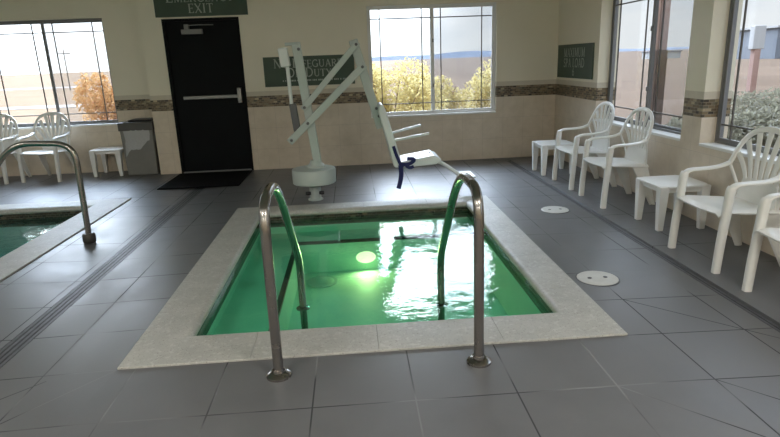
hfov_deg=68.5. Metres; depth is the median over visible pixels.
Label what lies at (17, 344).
drain
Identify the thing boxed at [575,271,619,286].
lid
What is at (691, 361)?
floor
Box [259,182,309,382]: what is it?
handrail
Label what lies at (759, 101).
bush
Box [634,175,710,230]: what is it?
side table
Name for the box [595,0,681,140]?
window
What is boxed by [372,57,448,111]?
bush
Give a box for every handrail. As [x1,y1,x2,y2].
[0,141,95,243]
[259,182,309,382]
[434,172,490,367]
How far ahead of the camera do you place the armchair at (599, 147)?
6.61 m
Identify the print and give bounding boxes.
[283,78,345,81]
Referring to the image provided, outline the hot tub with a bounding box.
[117,195,627,369]
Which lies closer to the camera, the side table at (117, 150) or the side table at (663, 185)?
the side table at (663, 185)
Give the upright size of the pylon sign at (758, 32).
2.380 m
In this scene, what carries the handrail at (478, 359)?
attached to the hot tub
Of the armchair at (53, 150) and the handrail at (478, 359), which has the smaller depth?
the handrail at (478, 359)
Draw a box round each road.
[0,86,100,89]
[0,104,87,109]
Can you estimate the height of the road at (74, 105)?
0.001 m
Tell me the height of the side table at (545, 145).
0.392 m
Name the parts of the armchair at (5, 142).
leg, armrest, backrest, leg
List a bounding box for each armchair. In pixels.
[0,114,31,183]
[15,112,73,182]
[552,101,616,189]
[578,107,654,208]
[668,127,779,273]
[741,193,779,291]
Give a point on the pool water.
(15, 233)
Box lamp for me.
[356,251,375,262]
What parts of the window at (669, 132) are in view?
sash, sill, sash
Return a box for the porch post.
[649,0,670,123]
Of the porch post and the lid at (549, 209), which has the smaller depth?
the lid at (549, 209)
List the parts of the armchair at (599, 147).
leg, leg, armrest, seat, leg, armrest, backrest, leg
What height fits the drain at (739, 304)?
0.005 m
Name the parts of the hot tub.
bench edge trim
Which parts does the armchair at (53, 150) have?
leg, armrest, seat, leg, backrest, leg, armrest, leg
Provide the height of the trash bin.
0.800 m
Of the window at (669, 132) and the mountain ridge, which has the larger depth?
the mountain ridge
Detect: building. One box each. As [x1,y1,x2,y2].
[641,50,682,58]
[736,25,779,58]
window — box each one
[0,18,118,129]
[366,2,495,117]
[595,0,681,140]
[699,0,779,163]
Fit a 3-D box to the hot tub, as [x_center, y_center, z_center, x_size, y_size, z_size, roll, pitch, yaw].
[-0.166,0.528,4.750,2.728,0.562,3.367,-3,15,-3]
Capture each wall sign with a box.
[153,0,247,17]
[263,54,354,86]
[557,43,594,79]
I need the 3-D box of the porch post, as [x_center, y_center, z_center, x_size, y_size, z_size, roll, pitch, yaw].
[3.417,-2.185,7.237,0.140,3.600,0.140,-3,15,-3]
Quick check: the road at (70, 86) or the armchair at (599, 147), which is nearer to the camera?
the armchair at (599, 147)
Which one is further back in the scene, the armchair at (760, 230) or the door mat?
the door mat
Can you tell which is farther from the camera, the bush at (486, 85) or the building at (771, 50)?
the building at (771, 50)
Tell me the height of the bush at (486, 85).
1.718 m
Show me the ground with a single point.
(461, 71)
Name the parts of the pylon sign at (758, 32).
post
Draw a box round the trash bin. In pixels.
[117,118,160,175]
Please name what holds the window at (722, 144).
in the wall at (580, 21)
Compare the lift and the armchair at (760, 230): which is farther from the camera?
the lift
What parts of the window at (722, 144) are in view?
sill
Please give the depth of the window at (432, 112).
8.34 m
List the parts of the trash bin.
bin lid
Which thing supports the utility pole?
on the ground
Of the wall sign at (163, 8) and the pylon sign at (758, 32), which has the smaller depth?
the wall sign at (163, 8)
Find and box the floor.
[0,155,779,436]
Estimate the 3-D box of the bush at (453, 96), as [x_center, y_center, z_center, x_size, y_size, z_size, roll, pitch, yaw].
[1.136,-2.787,13.789,1.935,1.447,1.319,2,16,16]
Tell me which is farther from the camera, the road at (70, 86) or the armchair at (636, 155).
the road at (70, 86)
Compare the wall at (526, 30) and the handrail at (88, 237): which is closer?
the handrail at (88, 237)
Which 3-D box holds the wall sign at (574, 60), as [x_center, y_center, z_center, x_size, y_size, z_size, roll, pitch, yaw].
[2.489,-2.125,7.737,0.016,0.445,1.240,-3,15,-3]
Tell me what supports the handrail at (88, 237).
on the floor
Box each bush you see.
[72,71,116,120]
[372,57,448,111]
[403,73,475,110]
[459,59,490,108]
[665,106,779,148]
[730,87,779,136]
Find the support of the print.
attached to the wall sign at (317, 67)
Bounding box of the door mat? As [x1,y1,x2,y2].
[157,170,251,189]
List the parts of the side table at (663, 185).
leg, leg, leg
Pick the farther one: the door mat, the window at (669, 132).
the door mat
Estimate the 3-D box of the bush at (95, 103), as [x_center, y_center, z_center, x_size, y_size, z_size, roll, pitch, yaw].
[-5.294,-2.050,11.410,1.700,1.767,1.521,-3,15,-3]
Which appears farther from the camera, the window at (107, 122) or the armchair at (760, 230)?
the window at (107, 122)
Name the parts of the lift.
actuator rod, actuator motor, post, arm, arm, seat, armrest, armrest, seat, footrest arm, foot plate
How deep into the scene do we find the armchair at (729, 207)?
4.09 m
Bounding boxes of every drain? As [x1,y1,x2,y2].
[0,187,205,367]
[508,161,779,331]
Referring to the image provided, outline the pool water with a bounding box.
[0,216,73,257]
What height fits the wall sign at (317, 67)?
0.410 m
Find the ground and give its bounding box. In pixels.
[0,49,779,146]
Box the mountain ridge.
[372,47,688,60]
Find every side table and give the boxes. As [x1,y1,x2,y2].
[89,146,123,176]
[532,140,572,175]
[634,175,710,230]
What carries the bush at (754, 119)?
on the gravel
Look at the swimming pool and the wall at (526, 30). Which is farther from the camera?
the wall at (526, 30)
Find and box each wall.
[0,0,152,176]
[136,0,558,173]
[553,0,779,256]
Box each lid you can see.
[540,206,569,213]
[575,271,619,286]
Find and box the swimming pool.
[0,198,130,281]
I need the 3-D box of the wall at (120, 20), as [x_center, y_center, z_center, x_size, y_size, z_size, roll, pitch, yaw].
[-6.438,-2.108,8.414,6.360,3.150,0.200,-3,15,-3]
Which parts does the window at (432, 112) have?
sash, sill, sash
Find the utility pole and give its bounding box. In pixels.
[58,50,70,89]
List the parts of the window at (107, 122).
sash, sill, sash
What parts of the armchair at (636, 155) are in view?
leg, armrest, leg, seat, leg, armrest, backrest, leg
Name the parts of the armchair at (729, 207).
leg, armrest, leg, seat, leg, backrest, armrest, leg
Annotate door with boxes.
[161,17,253,172]
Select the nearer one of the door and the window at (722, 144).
the window at (722, 144)
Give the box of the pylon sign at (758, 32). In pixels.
[746,25,766,97]
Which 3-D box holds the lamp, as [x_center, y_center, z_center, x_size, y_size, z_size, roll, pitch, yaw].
[-0.243,0.395,5.793,0.200,0.124,0.040,-3,15,-3]
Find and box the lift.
[278,39,475,200]
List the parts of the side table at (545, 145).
leg, leg, leg, leg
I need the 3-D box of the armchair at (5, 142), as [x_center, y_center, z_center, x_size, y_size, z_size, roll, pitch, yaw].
[-5.716,-1.012,8.298,0.620,0.952,0.582,0,16,6]
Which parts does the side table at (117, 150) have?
leg, leg, leg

